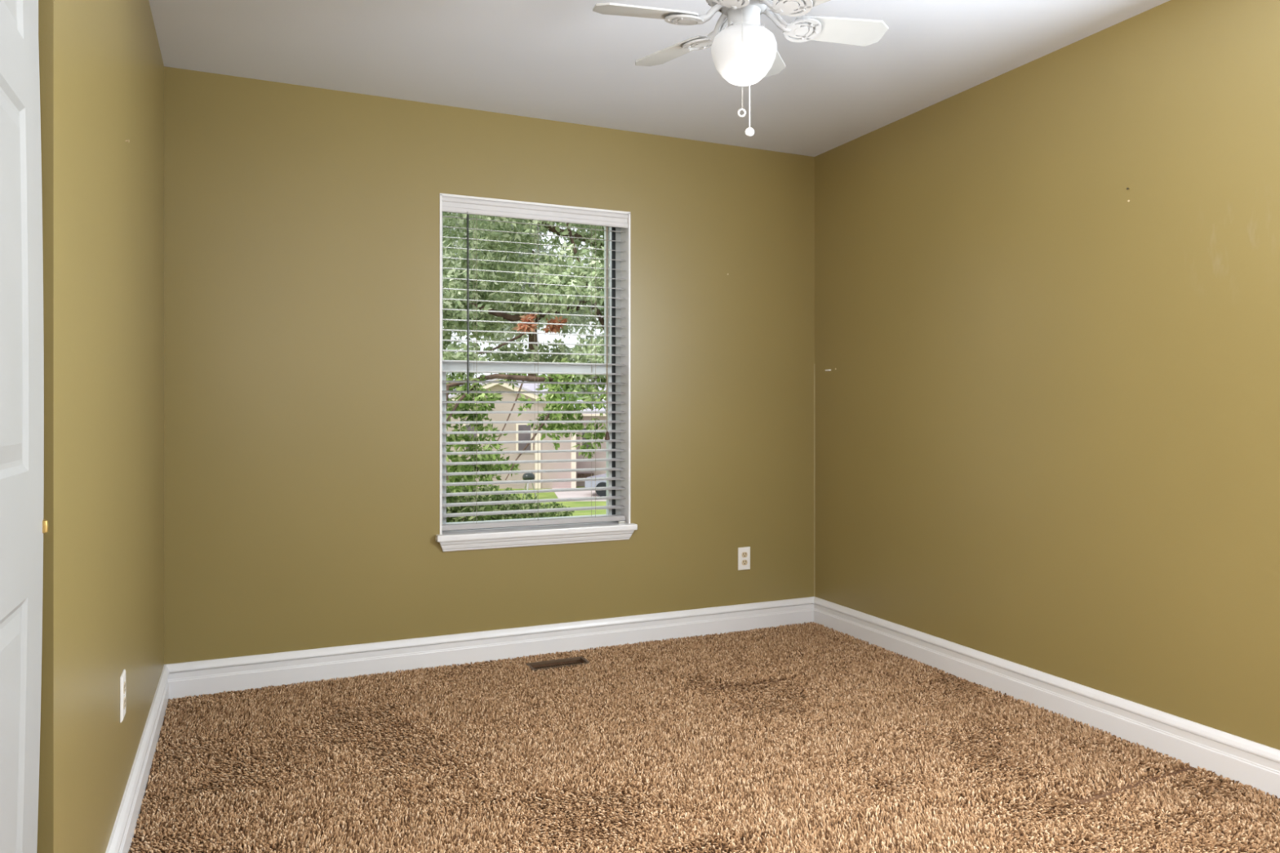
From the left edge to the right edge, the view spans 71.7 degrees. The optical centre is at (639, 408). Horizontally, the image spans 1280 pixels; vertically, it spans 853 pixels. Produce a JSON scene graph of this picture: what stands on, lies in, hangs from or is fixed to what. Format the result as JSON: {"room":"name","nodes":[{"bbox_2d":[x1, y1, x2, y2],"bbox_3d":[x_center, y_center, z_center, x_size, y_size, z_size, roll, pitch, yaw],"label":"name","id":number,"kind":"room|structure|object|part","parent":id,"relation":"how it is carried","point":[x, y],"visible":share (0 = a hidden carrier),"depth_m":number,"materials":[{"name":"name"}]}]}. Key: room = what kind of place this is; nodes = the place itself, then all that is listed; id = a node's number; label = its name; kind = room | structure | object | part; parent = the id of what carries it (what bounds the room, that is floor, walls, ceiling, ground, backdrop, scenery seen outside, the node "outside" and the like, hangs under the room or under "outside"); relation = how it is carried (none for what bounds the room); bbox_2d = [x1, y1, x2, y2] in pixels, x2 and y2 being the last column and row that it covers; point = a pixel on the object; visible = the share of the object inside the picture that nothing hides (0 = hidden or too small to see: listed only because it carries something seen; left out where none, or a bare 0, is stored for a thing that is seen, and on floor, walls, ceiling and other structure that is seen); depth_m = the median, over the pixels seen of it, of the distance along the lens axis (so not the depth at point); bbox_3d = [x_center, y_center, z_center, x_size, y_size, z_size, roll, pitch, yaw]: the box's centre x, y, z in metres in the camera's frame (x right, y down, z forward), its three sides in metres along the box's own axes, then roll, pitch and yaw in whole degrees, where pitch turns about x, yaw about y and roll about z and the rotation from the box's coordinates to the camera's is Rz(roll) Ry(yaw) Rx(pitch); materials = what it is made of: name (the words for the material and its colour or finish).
{"room":"empty bedroom","nodes":[
{"label":"empty bedroom","id":0,"kind":"room"},
{"bbox_2d":[36,0,164,852],"bbox_3d":[-1.282,-0.003,0.951,1.000,2.640,4.983,0,0,-24],"label":"wall","id":1,"kind":"structure","parent":0,"point":[101,66],"depth_m":1.90,"materials":[{"name":"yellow paint"}]},
{"bbox_2d":[0,0,48,852],"bbox_3d":[-0.792,0.088,1.007,0.069,2.033,0.829,0,0,-24],"label":"door","id":2,"kind":"structure","parent":1,"relation":"in","point":[23,526],"depth_m":1.27,"materials":[{"name":"white paint"}]},
{"bbox_2d":[120,669,125,722],"bbox_3d":[-1.307,0.727,2.241,0.007,0.114,0.070,0,0,-24],"label":"wall outlet","id":3,"kind":"object","parent":1,"relation":"attached to","point":[122,678],"visible":1,"depth_m":2.21,"materials":[{"name":"white plastic"}]},
{"bbox_2d":[123,681,125,693],"bbox_3d":[-1.306,0.708,2.242,0.002,0.027,0.033,0,0,-24],"label":"receptacle","id":4,"kind":"object","parent":3,"relation":"attached to","point":[124,682],"depth_m":2.24,"materials":[{"name":"white plastic"}]},
{"bbox_2d":[123,697,125,709],"bbox_3d":[-1.306,0.747,2.242,0.002,0.027,0.033,0,0,-24],"label":"receptacle","id":5,"kind":"object","parent":3,"relation":"attached to","point":[124,698],"depth_m":2.24,"materials":[{"name":"white plastic"}]},
{"bbox_2d":[105,664,168,852],"bbox_3d":[-1.389,1.061,2.437,0.018,0.138,2.183,0,0,-24],"label":"baseboard","id":6,"kind":"structure","parent":1,"relation":"attached to","point":[125,824],"depth_m":2.50,"materials":[{"name":"white wood"}]},
{"bbox_2d":[164,66,814,664],"bbox_3d":[-0.503,-0.003,4.138,3.426,2.640,0.200,0,0,-24],"label":"wall","id":7,"kind":"structure","parent":0,"point":[302,223],"depth_m":3.79,"materials":[{"name":"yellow paint"}]},
{"bbox_2d":[165,596,813,700],"bbox_3d":[-0.458,1.061,4.039,3.026,0.138,0.018,0,0,-24],"label":"baseboard","id":8,"kind":"structure","parent":7,"relation":"attached to","point":[207,677],"depth_m":3.90,"materials":[{"name":"white wood"}]},
{"bbox_2d":[435,193,637,551],"bbox_3d":[-0.487,-0.156,4.112,0.945,1.562,0.220,0,0,-24],"label":"window","id":9,"kind":"structure","parent":7,"relation":"in","point":[554,534],"depth_m":4.21,"materials":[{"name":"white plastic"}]},
{"bbox_3d":[-0.518,0.165,4.155,0.831,0.749,0.033,0,0,-24],"label":"sash","id":10,"kind":"part","parent":9,"relation":"part of","materials":[{"name":"white plastic"}]},
{"bbox_2d":[442,195,628,530],"bbox_3d":[-0.473,-0.188,4.079,0.885,1.478,0.092,0,0,-24],"label":"window blind","id":11,"kind":"object","parent":9,"relation":"attached to","point":[450,204],"visible":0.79,"depth_m":4.07,"materials":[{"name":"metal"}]},
{"bbox_3d":[-0.481,0.528,4.096,0.882,0.024,0.052,0,0,-24],"label":"rail","id":12,"kind":"part","parent":11,"relation":"part of","materials":[{"name":"white plastic"}]},
{"bbox_3d":[-0.157,-0.373,4.192,0.011,0.980,0.007,0,0,-24],"label":"lift cord","id":13,"kind":"part","parent":11,"relation":"part of","materials":[{"name":"white fabric"}]},
{"bbox_3d":[-0.472,0.565,4.078,0.945,0.028,0.145,0,0,-24],"label":"sill","id":14,"kind":"part","parent":9,"relation":"part of","materials":[{"name":"white wood"}]},
{"bbox_3d":[-0.534,-0.542,4.185,0.826,0.749,0.030,0,0,-24],"label":"sash","id":15,"kind":"part","parent":9,"relation":"part of","materials":[{"name":"white plastic"}]},
{"bbox_2d":[737,546,750,570],"bbox_3d":[0.529,0.762,4.486,0.070,0.114,0.007,0,0,-24],"label":"wall outlet","id":16,"kind":"object","parent":7,"relation":"attached to","point":[744,553],"visible":1,"depth_m":4.48,"materials":[{"name":"white plastic"}]},
{"bbox_2d":[742,551,747,557],"bbox_3d":[0.530,0.743,4.484,0.033,0.027,0.002,0,0,-24],"label":"receptacle","id":17,"kind":"object","parent":16,"relation":"attached to","point":[744,554],"depth_m":4.48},
{"bbox_2d":[742,560,747,564],"bbox_3d":[0.530,0.781,4.484,0.033,0.027,0.002,0,0,-24],"label":"receptacle","id":18,"kind":"object","parent":16,"relation":"attached to","point":[744,562],"depth_m":4.48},
{"bbox_2d":[813,364,814,596],"bbox_3d":[0.918,0.380,4.663,0.004,1.225,0.004,0,0,-24],"label":"trim","id":19,"kind":"structure","parent":7,"relation":"attached to","point":[814,364],"depth_m":4.66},
{"bbox_2d":[148,0,1170,156],"bbox_3d":[0.190,-1.398,1.609,4.226,0.150,5.383,0,0,-24],"label":"ceiling","id":20,"kind":"structure","parent":0,"point":[559,60],"depth_m":3.31,"materials":[{"name":"paint"}]},
{"bbox_2d":[592,0,888,137],"bbox_3d":[0.276,-1.034,2.354,0.797,0.578,0.782,0,0,-24],"label":"ceiling fan","id":21,"kind":"object","parent":20,"relation":"hanging from","point":[744,53],"visible":1,"depth_m":2.33,"materials":[{"name":"white metal"}]},
{"bbox_3d":[0.014,-1.027,2.299,0.267,0.028,0.108,0,0,-12],"label":"blade","id":22,"kind":"part","parent":21,"relation":"part of","materials":[{"name":"white wood"}]},
{"bbox_3d":[0.097,-1.027,2.554,0.108,0.028,0.267,0,0,-42],"label":"blade","id":23,"kind":"part","parent":21,"relation":"part of","materials":[{"name":"white wood"}]},
{"bbox_3d":[0.190,-1.043,2.339,0.087,0.065,0.035,0,0,-12],"label":"bracket arm","id":24,"kind":"part","parent":21,"relation":"part of","materials":[{"name":"white metal"}]},
{"bbox_3d":[0.220,-1.043,2.421,0.035,0.065,0.087,0,0,-42],"label":"bracket arm","id":25,"kind":"part","parent":21,"relation":"part of","materials":[{"name":"white metal"}]},
{"bbox_3d":[0.264,-0.906,2.287,0.002,0.280,0.046,0,0,6],"label":"pull chain","id":26,"kind":"part","parent":21,"relation":"part of","materials":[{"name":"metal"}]},
{"bbox_3d":[0.276,-0.932,2.354,0.174,0.143,0.174,0,0,-24],"label":"lamp shade","id":27,"kind":"part","parent":21,"relation":"part of","materials":[{"name":"white glass"}]},
{"bbox_3d":[0.300,-0.903,2.421,0.007,0.257,0.052,0,0,12],"label":"pull chain","id":28,"kind":"part","parent":21,"relation":"part of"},
{"bbox_3d":[0.303,-0.762,2.446,0.025,0.024,0.025,0,0,-24],"label":"pull knob","id":29,"kind":"part","parent":21,"relation":"part of","materials":[{"name":"white plastic"}]},
{"bbox_3d":[0.333,-1.043,2.287,0.035,0.065,0.087,0,0,-42],"label":"bracket arm","id":30,"kind":"part","parent":21,"relation":"part of","materials":[{"name":"white metal"}]},
{"bbox_3d":[0.360,-1.027,2.609,0.108,0.028,0.267,0,0,18],"label":"blade","id":31,"kind":"part","parent":21,"relation":"part of","materials":[{"name":"white wood"}]},
{"bbox_3d":[0.363,-1.043,2.369,0.087,0.065,0.035,0,0,-12],"label":"bracket arm","id":32,"kind":"part","parent":21,"relation":"part of","materials":[{"name":"white metal"}]},
{"bbox_3d":[0.456,-1.027,2.154,0.108,0.028,0.267,0,0,-42],"label":"blade","id":33,"kind":"part","parent":21,"relation":"part of","materials":[{"name":"white wood"}]},
{"bbox_3d":[0.539,-1.027,2.409,0.267,0.028,0.108,0,0,-12],"label":"blade","id":34,"kind":"part","parent":21,"relation":"part of","materials":[{"name":"white wood"}]},
{"bbox_2d":[129,627,1279,852],"bbox_3d":[0.190,1.248,1.609,4.226,0.237,5.383,0,0,-24],"label":"floor","id":35,"kind":"structure","parent":0,"point":[1097,797],"depth_m":2.59,"materials":[{"name":"brown carpet"}]},
{"bbox_2d":[525,656,591,671],"bbox_3d":[-0.359,1.198,3.889,0.264,0.158,0.110,0,0,-24],"label":"floor vent","id":36,"kind":"object","parent":35,"relation":"in","point":[582,658],"visible":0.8,"depth_m":3.91,"materials":[{"name":"brown metal"}]},
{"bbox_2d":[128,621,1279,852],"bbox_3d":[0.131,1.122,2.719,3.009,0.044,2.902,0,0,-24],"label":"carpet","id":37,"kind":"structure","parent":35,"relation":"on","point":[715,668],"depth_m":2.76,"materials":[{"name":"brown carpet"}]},
{"bbox_2d":[814,0,1279,750],"bbox_3d":[2.028,-0.003,2.432,0.200,2.640,4.983,0,0,-24],"label":"wall","id":38,"kind":"structure","parent":0,"point":[1046,418],"depth_m":3.20,"materials":[{"name":"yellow paint"}]},
{"bbox_2d":[813,596,1279,798],"bbox_3d":[1.928,1.061,2.387,0.018,0.138,4.983,0,0,-24],"label":"baseboard","id":39,"kind":"structure","parent":38,"relation":"attached to","point":[1244,761],"depth_m":3.16,"materials":[{"name":"white wood"}]},
{"label":"outside","id":40,"kind":"structure","parent":0,"visible":0},
{"bbox_2d":[464,486,606,516],"bbox_3d":[-10.761,4.150,85.281,170.000,0.300,155.517,0,0,-24],"label":"ground","id":41,"kind":"structure","parent":40,"point":[541,495],"depth_m":37.24,"materials":[{"name":"green plant"}]},
{"bbox_2d":[446,477,493,522],"bbox_3d":[-2.024,2.330,9.396,0.843,3.346,0.852,0,0,23],"label":"shrub","id":42,"kind":"object","parent":41,"relation":"on","point":[460,499],"visible":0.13,"depth_m":9.27,"materials":[{"name":"green plant"}]},
{"bbox_2d":[464,484,524,520],"bbox_3d":[-1.893,2.459,11.232,0.947,3.087,0.945,0,0,-24],"label":"shrub","id":43,"kind":"object","parent":41,"relation":"on","point":[501,497],"visible":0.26,"depth_m":11.09,"materials":[{"name":"green plant"}]},
{"bbox_2d":[444,212,602,376],"bbox_3d":[-7.939,-8.702,65.916,23.801,25.418,23.508,0,0,-24],"label":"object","id":44,"kind":"object","parent":41,"relation":"on","point":[580,320],"visible":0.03,"depth_m":61.68,"materials":[{"name":"green plant"}]},
{"bbox_2d":[442,212,606,493],"bbox_3d":[-0.392,0.163,7.885,6.915,7.686,3.522,0,0,-10],"label":"tree","id":45,"kind":"object","parent":41,"relation":"on","point":[480,224],"visible":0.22,"depth_m":6.93,"materials":[{"name":"green plant"}]},
{"bbox_2d":[446,378,606,488],"bbox_3d":[-7.035,1.317,48.461,20.320,5.885,9.892,0,0,1],"label":"house","id":46,"kind":"structure","parent":41,"relation":"on","point":[494,386],"depth_m":44.00,"materials":[{"name":"beige"}]},
{"bbox_3d":[-8.364,1.486,43.930,0.555,1.308,0.100,0,0,0],"label":"pane","id":47,"kind":"part","parent":46,"relation":"part of","materials":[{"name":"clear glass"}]},
{"bbox_3d":[-5.728,1.486,43.930,0.595,1.308,0.100,0,0,0],"label":"pane","id":48,"kind":"part","parent":46,"relation":"part of","materials":[{"name":"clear glass"}]},
{"bbox_3d":[-2.708,1.527,45.130,0.448,1.018,0.100,0,0,0],"label":"pane","id":49,"kind":"part","parent":46,"relation":"part of","materials":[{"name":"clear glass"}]},
{"bbox_2d":[522,472,537,498],"bbox_3d":[-4.847,3.410,39.022,0.669,1.196,0.682,0,0,-24],"label":"grill","id":50,"kind":"object","parent":41,"relation":"on","point":[526,476],"visible":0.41,"depth_m":38.82,"materials":[{"name":"metal"}]},
{"bbox_2d":[522,472,535,479],"bbox_3d":[-4.897,3.050,39.000,0.560,0.476,0.560,0,0,-24],"label":"kettle","id":51,"kind":"object","parent":50,"relation":"on","point":[526,476],"depth_m":38.79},
{"bbox_2d":[511,488,551,519],"bbox_3d":[-1.763,2.614,13.019,0.962,2.832,0.970,0,0,10],"label":"shrub","id":52,"kind":"object","parent":41,"relation":"on","point":[526,505],"visible":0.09,"depth_m":12.85,"materials":[{"name":"green plant"}]},
{"bbox_2d":[535,502,574,518],"bbox_3d":[-1.493,2.786,14.987,0.985,2.436,0.996,0,0,-24],"label":"shrub","id":53,"kind":"object","parent":41,"relation":"on","point":[562,513],"visible":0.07,"depth_m":14.95,"materials":[{"name":"green plant"}]},
{"bbox_2d":[551,488,606,501],"bbox_3d":[-2.186,3.985,41.000,4.372,0.030,6.000,0,0,0],"label":"driveway","id":54,"kind":"structure","parent":41,"relation":"on","point":[581,493],"depth_m":40.81,"materials":[{"name":"concrete"}]},
{"bbox_2d":[585,473,606,496],"bbox_3d":[-0.341,3.260,40.500,4.250,1.420,1.800,0,0,0],"label":"car","id":55,"kind":"object","parent":54,"relation":"on","point":[588,483],"visible":0.22,"depth_m":39.65,"materials":[{"name":"silver metal"}]}
]}

